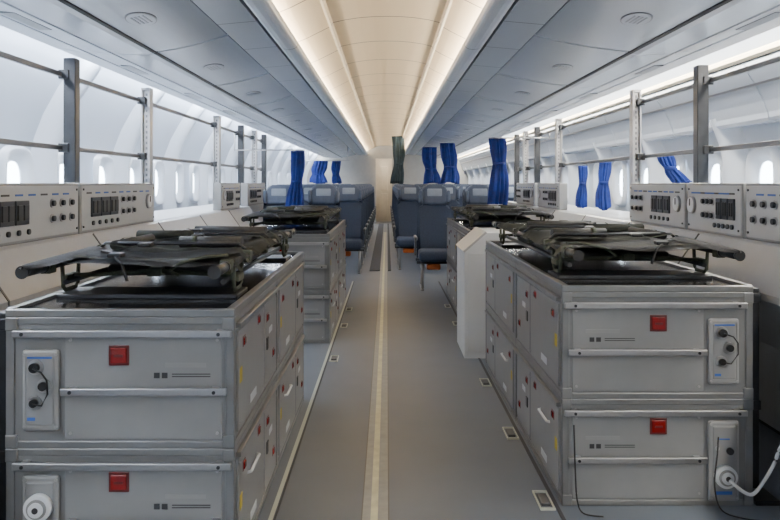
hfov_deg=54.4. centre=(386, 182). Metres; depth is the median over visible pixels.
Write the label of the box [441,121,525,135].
bin
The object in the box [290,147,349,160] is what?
rail
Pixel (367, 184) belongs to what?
passenger seat
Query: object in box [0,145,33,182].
window
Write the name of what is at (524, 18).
ceiling panel
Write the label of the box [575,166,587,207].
curtain
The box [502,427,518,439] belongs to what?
anchor plate
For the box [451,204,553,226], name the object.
stretcher
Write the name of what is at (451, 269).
equipment case
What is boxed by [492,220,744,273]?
stretcher
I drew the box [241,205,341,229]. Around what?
stretcher
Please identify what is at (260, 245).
blanket
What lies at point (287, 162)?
trim
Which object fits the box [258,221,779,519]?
floor
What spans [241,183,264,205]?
panel
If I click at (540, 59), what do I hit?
ceiling panel
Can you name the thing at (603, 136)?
trim
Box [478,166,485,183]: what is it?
trim
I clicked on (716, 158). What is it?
window
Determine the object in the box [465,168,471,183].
trim
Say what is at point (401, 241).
seat cushion
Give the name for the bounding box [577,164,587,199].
window
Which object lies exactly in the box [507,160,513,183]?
trim
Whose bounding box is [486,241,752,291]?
cabinet top
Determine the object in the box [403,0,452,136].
trim
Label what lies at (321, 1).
trim
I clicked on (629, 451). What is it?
equipment case
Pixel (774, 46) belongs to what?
trim
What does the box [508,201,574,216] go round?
ledge
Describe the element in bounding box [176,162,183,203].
window
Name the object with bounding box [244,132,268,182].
trim
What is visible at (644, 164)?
window
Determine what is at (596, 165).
window
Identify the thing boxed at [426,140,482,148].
bin
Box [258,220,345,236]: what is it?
platform
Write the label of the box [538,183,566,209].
panel
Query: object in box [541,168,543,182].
window
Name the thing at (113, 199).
switch
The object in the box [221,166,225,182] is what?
window
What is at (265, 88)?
bin
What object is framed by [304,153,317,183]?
trim
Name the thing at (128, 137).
trim
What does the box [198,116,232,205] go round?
trim
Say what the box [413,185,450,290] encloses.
passenger seat
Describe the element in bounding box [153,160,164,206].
window
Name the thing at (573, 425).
cable
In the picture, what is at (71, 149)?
rack
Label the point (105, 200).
switch
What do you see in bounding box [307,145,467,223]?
wall
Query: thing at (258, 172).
window
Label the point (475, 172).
trim
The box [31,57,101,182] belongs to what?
trim
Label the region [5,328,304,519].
equipment case
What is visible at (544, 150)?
trim
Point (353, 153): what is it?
bin
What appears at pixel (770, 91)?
trim
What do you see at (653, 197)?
socket
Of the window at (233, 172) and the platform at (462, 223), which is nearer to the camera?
the platform at (462, 223)
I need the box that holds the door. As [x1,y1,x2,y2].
[379,164,389,220]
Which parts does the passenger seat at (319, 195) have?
backrest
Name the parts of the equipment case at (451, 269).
panel, rail, panel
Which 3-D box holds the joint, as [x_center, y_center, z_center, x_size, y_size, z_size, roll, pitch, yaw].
[-0.434,1.298,2.500,0.008,0.003,15.000,0,0,0]
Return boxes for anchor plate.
[329,355,338,361]
[340,323,347,327]
[479,378,491,386]
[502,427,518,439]
[532,490,555,510]
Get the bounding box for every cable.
[573,425,603,517]
[714,437,753,519]
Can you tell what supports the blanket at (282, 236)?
on the stretcher at (215, 252)
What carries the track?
on the floor
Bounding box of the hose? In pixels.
[729,445,779,495]
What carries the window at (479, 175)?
in the wall at (769, 131)
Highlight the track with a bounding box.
[438,281,565,519]
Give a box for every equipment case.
[5,257,304,448]
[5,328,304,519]
[268,222,345,289]
[304,261,345,342]
[446,221,467,268]
[446,258,456,310]
[485,245,752,398]
[485,306,752,505]
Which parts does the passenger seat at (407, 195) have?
backrest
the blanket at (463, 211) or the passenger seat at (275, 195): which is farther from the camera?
the passenger seat at (275, 195)
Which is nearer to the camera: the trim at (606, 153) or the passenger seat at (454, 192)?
the trim at (606, 153)
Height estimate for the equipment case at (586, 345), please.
0.430 m
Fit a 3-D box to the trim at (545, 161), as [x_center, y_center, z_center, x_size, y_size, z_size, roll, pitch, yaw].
[2.480,0.267,12.000,0.240,1.533,0.340,0,0,0]
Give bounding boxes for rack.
[0,51,266,204]
[513,56,779,201]
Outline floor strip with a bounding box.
[370,232,385,519]
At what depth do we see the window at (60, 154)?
5.82 m
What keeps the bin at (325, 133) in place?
attached to the wall at (26, 92)
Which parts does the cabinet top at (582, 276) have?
cross rail, cross rail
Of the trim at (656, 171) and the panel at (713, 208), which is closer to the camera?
the panel at (713, 208)
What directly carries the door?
in the door frame
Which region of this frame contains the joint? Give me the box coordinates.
[273,282,353,519]
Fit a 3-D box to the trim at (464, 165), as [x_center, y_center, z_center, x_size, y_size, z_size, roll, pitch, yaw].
[2.431,-0.595,23.200,0.338,0.410,1.588,0,0,0]
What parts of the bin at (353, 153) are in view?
door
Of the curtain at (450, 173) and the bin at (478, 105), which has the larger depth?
the curtain at (450, 173)
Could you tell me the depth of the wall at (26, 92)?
6.30 m
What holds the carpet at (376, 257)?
on the floor
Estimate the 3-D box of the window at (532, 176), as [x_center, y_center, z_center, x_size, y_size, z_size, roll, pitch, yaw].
[2.583,0.000,13.200,0.066,0.520,0.440,0,0,0]
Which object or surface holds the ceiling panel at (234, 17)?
attached to the wall at (361, 169)
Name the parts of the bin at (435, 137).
door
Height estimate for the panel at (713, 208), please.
0.275 m
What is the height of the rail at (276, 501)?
0.004 m
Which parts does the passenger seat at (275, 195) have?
backrest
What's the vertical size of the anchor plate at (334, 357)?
0.012 m
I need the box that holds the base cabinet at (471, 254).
[456,227,517,357]
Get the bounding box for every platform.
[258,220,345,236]
[447,218,525,232]
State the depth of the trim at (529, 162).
13.48 m
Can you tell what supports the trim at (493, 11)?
attached to the wall at (361, 169)
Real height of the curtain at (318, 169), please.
0.550 m
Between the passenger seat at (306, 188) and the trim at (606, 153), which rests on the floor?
the passenger seat at (306, 188)
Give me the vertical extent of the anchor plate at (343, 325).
0.012 m
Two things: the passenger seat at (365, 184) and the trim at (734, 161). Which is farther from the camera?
the passenger seat at (365, 184)
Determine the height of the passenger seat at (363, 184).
1.287 m
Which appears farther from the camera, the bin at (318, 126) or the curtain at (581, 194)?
the bin at (318, 126)
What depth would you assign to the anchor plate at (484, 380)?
4.90 m
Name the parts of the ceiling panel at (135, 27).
service panel, latch plate, door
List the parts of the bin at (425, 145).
door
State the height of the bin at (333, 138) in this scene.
0.362 m
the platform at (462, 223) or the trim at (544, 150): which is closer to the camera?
the platform at (462, 223)
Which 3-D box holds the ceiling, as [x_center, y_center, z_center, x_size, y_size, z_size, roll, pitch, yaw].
[-0.020,-1.085,9.600,1.560,0.230,29.200,0,0,0]
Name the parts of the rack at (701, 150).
rail, rail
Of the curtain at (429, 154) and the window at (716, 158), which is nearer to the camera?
the window at (716, 158)
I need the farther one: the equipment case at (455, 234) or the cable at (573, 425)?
the equipment case at (455, 234)
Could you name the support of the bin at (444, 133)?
attached to the wall at (769, 131)
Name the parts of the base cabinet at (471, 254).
slanted lid, door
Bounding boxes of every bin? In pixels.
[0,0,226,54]
[59,34,267,87]
[145,72,292,106]
[194,96,307,119]
[226,110,319,128]
[251,121,328,135]
[268,129,334,140]
[283,135,339,145]
[293,140,344,148]
[302,144,347,151]
[310,147,350,153]
[315,150,352,155]
[320,152,355,157]
[423,144,472,150]
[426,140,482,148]
[430,135,488,145]
[435,129,507,140]
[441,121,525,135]
[449,110,550,128]
[460,95,582,119]
[475,73,635,106]
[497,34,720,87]
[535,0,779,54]
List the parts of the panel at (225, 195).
plate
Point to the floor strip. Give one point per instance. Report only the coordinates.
(375, 479)
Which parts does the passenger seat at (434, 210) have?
armrest, backrest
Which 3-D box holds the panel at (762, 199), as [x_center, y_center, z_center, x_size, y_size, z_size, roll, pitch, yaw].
[1.790,0.138,3.160,0.109,0.275,1.120,0,0,0]
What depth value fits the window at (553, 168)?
11.75 m
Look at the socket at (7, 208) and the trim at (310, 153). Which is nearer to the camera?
the socket at (7, 208)
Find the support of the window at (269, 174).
in the wall at (26, 92)
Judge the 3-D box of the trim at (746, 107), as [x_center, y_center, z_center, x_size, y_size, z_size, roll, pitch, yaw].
[2.431,-0.595,5.600,0.338,0.410,1.588,0,0,0]
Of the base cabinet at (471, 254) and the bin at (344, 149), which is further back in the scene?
the bin at (344, 149)
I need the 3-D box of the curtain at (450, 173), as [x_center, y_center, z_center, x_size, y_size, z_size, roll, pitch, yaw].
[1.246,-0.385,15.005,0.406,0.810,0.248,0,0,0]
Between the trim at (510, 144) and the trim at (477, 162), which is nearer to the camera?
the trim at (510, 144)
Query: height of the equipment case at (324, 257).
0.430 m
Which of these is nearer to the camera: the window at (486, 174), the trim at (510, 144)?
the trim at (510, 144)
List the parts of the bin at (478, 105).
door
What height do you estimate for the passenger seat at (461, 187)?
1.287 m
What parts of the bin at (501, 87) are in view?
door, latch plate, service panel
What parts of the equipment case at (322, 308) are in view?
panel, mounting rail, mounting rail, panel, panel, rail, panel, panel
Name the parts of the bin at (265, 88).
service panel, latch plate, door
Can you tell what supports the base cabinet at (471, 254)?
on the floor
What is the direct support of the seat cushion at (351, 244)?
on the passenger seat at (351, 196)
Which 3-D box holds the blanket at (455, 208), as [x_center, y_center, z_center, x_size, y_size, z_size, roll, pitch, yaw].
[1.017,0.282,8.233,0.546,0.035,0.755,0,0,0]
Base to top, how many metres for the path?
0.002 m
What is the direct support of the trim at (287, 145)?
attached to the wall at (26, 92)
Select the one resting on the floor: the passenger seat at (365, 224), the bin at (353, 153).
the passenger seat at (365, 224)
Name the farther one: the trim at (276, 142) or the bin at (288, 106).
the trim at (276, 142)
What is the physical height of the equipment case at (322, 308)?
0.430 m
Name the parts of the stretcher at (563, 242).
leg, leg, leg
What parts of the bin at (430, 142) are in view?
door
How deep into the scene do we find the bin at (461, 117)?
10.09 m
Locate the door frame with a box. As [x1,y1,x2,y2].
[376,159,391,220]
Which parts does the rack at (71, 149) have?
rail, rail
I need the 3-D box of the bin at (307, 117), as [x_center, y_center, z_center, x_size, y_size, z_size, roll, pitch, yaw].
[-1.500,-0.959,10.214,1.060,0.362,1.588,0,0,0]
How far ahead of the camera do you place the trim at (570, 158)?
10.31 m
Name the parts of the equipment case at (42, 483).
corner plate, port plate, mounting rail, panel, corner plate, panel, handle, panel, rail, panel, handle, panel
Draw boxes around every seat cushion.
[346,239,362,249]
[396,236,416,246]
[418,248,446,261]
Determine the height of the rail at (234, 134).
0.207 m
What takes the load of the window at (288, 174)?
in the wall at (26, 92)
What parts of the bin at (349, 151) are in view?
door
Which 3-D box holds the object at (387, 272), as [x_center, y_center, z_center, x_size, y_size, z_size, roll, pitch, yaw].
[0.006,1.298,3.000,0.005,0.004,16.000,0,0,0]
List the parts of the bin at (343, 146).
door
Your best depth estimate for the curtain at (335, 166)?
18.26 m
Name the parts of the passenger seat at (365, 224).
armrest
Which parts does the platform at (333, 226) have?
cross rail, cross rail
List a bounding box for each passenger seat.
[263,185,288,224]
[302,185,314,204]
[308,185,340,219]
[336,185,366,273]
[347,184,367,264]
[358,184,369,257]
[360,184,370,251]
[363,184,371,246]
[365,184,372,241]
[367,184,373,238]
[368,184,374,234]
[370,184,375,231]
[391,184,397,221]
[392,184,400,227]
[392,184,416,254]
[393,184,412,261]
[393,185,421,269]
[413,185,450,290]
[443,185,459,217]
[457,184,469,217]
[462,184,479,215]
[463,185,488,206]
[508,184,513,200]
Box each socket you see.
[0,201,14,227]
[14,200,28,225]
[27,503,42,518]
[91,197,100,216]
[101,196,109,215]
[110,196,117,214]
[651,195,656,211]
[657,195,662,212]
[663,196,669,213]
[715,198,721,218]
[722,198,727,219]
[722,473,733,484]
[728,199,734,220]
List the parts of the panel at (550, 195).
plate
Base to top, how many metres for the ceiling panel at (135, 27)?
0.362 m
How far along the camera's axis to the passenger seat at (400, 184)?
15.23 m
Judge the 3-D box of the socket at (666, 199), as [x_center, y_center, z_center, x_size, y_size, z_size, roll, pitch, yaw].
[1.752,0.135,4.750,0.011,0.110,0.099,0,0,0]
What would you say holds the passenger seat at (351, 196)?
on the floor
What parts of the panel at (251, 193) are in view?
plate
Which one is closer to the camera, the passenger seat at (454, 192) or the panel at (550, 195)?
the panel at (550, 195)
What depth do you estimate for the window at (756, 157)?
5.25 m
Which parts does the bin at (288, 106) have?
door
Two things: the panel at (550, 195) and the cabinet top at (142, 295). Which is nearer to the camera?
the cabinet top at (142, 295)
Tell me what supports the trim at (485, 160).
attached to the wall at (769, 131)
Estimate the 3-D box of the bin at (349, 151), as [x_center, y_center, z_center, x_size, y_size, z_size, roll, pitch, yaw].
[-1.500,-0.959,21.414,1.060,0.362,1.588,0,0,0]
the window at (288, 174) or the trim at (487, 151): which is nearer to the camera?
the trim at (487, 151)
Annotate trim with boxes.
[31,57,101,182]
[112,86,164,182]
[162,104,204,209]
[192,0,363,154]
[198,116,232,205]
[224,125,252,182]
[243,0,367,154]
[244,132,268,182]
[259,138,281,182]
[271,142,291,184]
[281,146,299,183]
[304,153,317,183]
[305,151,312,164]
[319,0,374,147]
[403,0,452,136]
[405,0,514,154]
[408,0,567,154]
[457,40,779,158]
[459,157,468,170]
[460,76,779,163]
[464,155,475,169]
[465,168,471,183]
[470,153,485,168]
[471,166,477,183]
[476,150,491,167]
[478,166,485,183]
[485,149,491,165]
[486,164,491,175]
[506,147,513,163]
[507,140,530,161]
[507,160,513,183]
[520,157,531,182]
[522,131,554,159]
[540,157,552,182]
[541,122,581,156]
[562,149,577,204]
[566,109,625,151]
[593,142,614,209]
[602,91,683,145]
[641,133,664,182]
[655,61,778,136]
[710,119,748,182]
[745,50,779,120]
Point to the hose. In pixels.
(777, 454)
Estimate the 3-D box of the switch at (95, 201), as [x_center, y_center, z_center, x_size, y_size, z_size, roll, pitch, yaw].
[-1.651,0.135,4.302,0.011,0.110,0.130,0,0,0]
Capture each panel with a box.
[0,183,77,246]
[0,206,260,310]
[78,183,153,233]
[213,183,240,209]
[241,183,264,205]
[516,183,537,205]
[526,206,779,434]
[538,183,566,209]
[630,183,687,229]
[687,183,746,238]
[746,183,779,243]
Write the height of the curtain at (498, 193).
0.870 m
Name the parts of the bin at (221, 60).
service panel, door, latch plate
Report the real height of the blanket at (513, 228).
0.038 m
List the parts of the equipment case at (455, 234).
panel, panel, rail, panel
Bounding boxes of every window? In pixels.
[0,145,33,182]
[57,152,62,182]
[93,154,114,182]
[130,157,140,182]
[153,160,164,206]
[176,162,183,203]
[189,164,199,202]
[209,166,212,200]
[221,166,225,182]
[232,168,235,182]
[257,170,259,182]
[267,171,271,187]
[278,172,281,183]
[287,173,290,183]
[477,174,480,183]
[485,173,488,183]
[531,169,533,182]
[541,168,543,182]
[551,167,554,182]
[563,166,567,200]
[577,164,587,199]
[593,163,598,201]
[612,160,626,206]
[641,158,648,182]
[664,155,685,182]
[709,151,722,182]
[745,146,779,182]
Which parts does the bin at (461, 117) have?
door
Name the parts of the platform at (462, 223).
cross rail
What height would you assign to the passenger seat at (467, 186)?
1.287 m
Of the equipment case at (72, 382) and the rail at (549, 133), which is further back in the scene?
the rail at (549, 133)
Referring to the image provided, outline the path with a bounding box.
[362,232,387,519]
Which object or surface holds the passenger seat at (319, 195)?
on the floor
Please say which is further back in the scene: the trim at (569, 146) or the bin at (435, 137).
the bin at (435, 137)
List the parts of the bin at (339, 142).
door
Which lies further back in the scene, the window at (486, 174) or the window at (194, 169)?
the window at (486, 174)
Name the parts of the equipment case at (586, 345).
panel, panel, rail, panel, panel, corner plate, corner plate, panel, mounting rail, mounting rail, port plate, corner plate, corner plate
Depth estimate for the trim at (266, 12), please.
5.25 m
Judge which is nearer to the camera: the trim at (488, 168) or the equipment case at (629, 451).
the equipment case at (629, 451)
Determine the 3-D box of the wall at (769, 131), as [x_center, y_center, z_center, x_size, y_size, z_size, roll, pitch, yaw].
[2.400,0.020,9.600,0.400,2.560,29.200,0,0,0]
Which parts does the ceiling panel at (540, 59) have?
door, latch plate, service panel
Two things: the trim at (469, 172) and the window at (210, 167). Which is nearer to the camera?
the window at (210, 167)
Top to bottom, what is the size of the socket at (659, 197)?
0.110 m
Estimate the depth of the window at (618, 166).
8.46 m
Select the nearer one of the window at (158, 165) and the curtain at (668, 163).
the curtain at (668, 163)
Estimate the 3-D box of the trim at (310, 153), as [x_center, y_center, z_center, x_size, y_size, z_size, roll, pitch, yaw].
[-2.315,0.036,21.600,0.490,1.993,0.340,0,0,0]
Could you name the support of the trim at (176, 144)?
attached to the wall at (26, 92)
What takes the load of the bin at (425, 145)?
attached to the wall at (769, 131)
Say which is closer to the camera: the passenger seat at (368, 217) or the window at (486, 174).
the passenger seat at (368, 217)
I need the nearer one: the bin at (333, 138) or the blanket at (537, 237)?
the blanket at (537, 237)
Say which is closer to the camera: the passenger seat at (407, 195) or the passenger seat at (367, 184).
the passenger seat at (407, 195)
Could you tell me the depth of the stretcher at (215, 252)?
3.01 m
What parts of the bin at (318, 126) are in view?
door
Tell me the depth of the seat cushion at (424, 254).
9.07 m
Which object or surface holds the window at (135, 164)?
in the wall at (26, 92)
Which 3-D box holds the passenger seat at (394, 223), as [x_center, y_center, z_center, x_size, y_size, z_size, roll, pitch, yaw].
[0.360,0.668,12.754,0.532,1.287,0.687,0,0,0]
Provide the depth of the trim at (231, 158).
11.89 m
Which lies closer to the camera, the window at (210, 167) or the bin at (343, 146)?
the window at (210, 167)
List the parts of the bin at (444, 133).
door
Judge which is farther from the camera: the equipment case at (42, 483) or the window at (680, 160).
the window at (680, 160)
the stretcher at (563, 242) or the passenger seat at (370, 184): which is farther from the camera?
the passenger seat at (370, 184)
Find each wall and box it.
[0,26,313,210]
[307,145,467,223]
[458,26,779,211]
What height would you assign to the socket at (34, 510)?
0.048 m
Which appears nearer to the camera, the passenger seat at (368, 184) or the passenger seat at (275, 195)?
the passenger seat at (275, 195)
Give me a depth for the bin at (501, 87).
6.86 m
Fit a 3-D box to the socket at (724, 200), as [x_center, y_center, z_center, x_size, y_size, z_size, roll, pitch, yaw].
[1.752,0.135,3.929,0.011,0.110,0.063,0,0,0]
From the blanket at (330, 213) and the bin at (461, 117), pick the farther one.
the bin at (461, 117)
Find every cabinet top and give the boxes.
[5,252,303,316]
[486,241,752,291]
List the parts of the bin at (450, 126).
door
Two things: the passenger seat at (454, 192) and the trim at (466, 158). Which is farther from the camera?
the trim at (466, 158)
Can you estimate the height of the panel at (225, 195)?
0.275 m
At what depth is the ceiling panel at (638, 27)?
3.90 m
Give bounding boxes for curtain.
[285,151,304,205]
[309,161,327,183]
[331,161,341,183]
[390,136,404,183]
[422,147,440,183]
[440,143,459,183]
[487,139,508,204]
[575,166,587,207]
[595,162,611,210]
[657,156,691,182]
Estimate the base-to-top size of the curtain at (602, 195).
0.460 m
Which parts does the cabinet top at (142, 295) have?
cross rail, cross rail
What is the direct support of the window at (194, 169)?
in the wall at (26, 92)
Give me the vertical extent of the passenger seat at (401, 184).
1.287 m
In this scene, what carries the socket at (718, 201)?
attached to the panel at (713, 208)
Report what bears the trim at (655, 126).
attached to the wall at (769, 131)
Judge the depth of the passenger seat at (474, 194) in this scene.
9.61 m
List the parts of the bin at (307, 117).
door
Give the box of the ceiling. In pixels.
[246,0,513,150]
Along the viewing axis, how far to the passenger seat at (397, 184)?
17.54 m
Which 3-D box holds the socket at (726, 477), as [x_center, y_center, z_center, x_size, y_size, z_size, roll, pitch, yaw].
[1.355,1.175,3.011,0.048,0.048,0.007,0,0,0]
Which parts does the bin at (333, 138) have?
door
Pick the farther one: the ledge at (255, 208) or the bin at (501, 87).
the ledge at (255, 208)
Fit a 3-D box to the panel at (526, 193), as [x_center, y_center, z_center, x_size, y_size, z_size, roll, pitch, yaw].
[1.790,0.138,9.675,0.109,0.275,1.250,0,0,0]
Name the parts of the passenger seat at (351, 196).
backrest, armrest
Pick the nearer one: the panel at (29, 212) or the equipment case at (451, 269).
the panel at (29, 212)
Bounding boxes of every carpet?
[369,224,383,270]
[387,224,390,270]
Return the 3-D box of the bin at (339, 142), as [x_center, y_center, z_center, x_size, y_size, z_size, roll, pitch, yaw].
[-1.500,-0.959,16.614,1.060,0.362,1.588,0,0,0]
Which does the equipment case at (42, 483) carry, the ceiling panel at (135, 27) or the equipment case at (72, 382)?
the equipment case at (72, 382)
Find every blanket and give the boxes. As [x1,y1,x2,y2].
[127,238,275,255]
[205,231,287,241]
[271,211,334,215]
[453,206,470,210]
[461,210,517,213]
[498,222,551,232]
[522,231,650,244]
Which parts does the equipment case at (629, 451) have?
panel, panel, rail, panel, handle, panel, corner plate, corner plate, panel, mounting rail, mounting rail, port plate, corner plate, corner plate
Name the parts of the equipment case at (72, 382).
corner plate, corner plate, port plate, mounting rail, mounting rail, panel, corner plate, corner plate, panel, panel, rail, panel, panel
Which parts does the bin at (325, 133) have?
door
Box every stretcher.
[15,226,296,291]
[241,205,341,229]
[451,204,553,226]
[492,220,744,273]
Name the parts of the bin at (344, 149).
door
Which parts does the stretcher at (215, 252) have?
leg, leg, leg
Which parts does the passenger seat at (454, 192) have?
backrest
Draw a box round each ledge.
[201,203,263,225]
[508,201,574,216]
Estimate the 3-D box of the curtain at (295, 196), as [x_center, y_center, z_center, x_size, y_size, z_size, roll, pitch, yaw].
[-1.116,-0.010,9.222,0.240,0.760,0.149,0,0,0]
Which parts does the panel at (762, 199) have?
knob, knob, knob, knob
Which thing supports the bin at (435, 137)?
attached to the wall at (769, 131)
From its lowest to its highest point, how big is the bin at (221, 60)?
0.362 m
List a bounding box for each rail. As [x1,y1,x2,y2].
[234,134,304,150]
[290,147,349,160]
[489,133,549,138]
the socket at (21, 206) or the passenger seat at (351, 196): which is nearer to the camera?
the socket at (21, 206)
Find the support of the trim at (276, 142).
attached to the wall at (26, 92)
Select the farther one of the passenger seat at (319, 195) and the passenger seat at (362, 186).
the passenger seat at (362, 186)
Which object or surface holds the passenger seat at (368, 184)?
on the floor
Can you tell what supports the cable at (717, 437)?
on the floor
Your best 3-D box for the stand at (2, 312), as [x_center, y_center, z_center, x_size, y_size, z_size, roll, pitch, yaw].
[-1.312,0.870,2.605,0.100,0.860,0.310,0,0,0]
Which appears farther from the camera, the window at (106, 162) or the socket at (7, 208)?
the window at (106, 162)
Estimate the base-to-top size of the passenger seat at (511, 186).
1.287 m
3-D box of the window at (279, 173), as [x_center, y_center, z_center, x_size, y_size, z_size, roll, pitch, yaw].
[-2.543,0.000,18.000,0.066,0.520,0.440,0,0,0]
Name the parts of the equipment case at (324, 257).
panel, mounting rail, mounting rail, panel, panel, rail, panel, panel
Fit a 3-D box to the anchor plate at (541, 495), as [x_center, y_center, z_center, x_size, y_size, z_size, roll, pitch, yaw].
[0.640,1.294,3.100,0.060,0.012,0.180,0,0,0]
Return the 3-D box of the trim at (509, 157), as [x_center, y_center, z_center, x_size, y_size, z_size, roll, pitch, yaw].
[2.431,-0.595,15.200,0.338,0.410,1.588,0,0,0]
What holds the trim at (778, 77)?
attached to the wall at (769, 131)
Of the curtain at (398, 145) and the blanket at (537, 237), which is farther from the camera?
the curtain at (398, 145)
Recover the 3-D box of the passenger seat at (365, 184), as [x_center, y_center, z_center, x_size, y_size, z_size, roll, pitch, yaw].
[-0.570,0.668,16.854,0.532,1.287,0.687,0,0,0]
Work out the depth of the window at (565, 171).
10.93 m

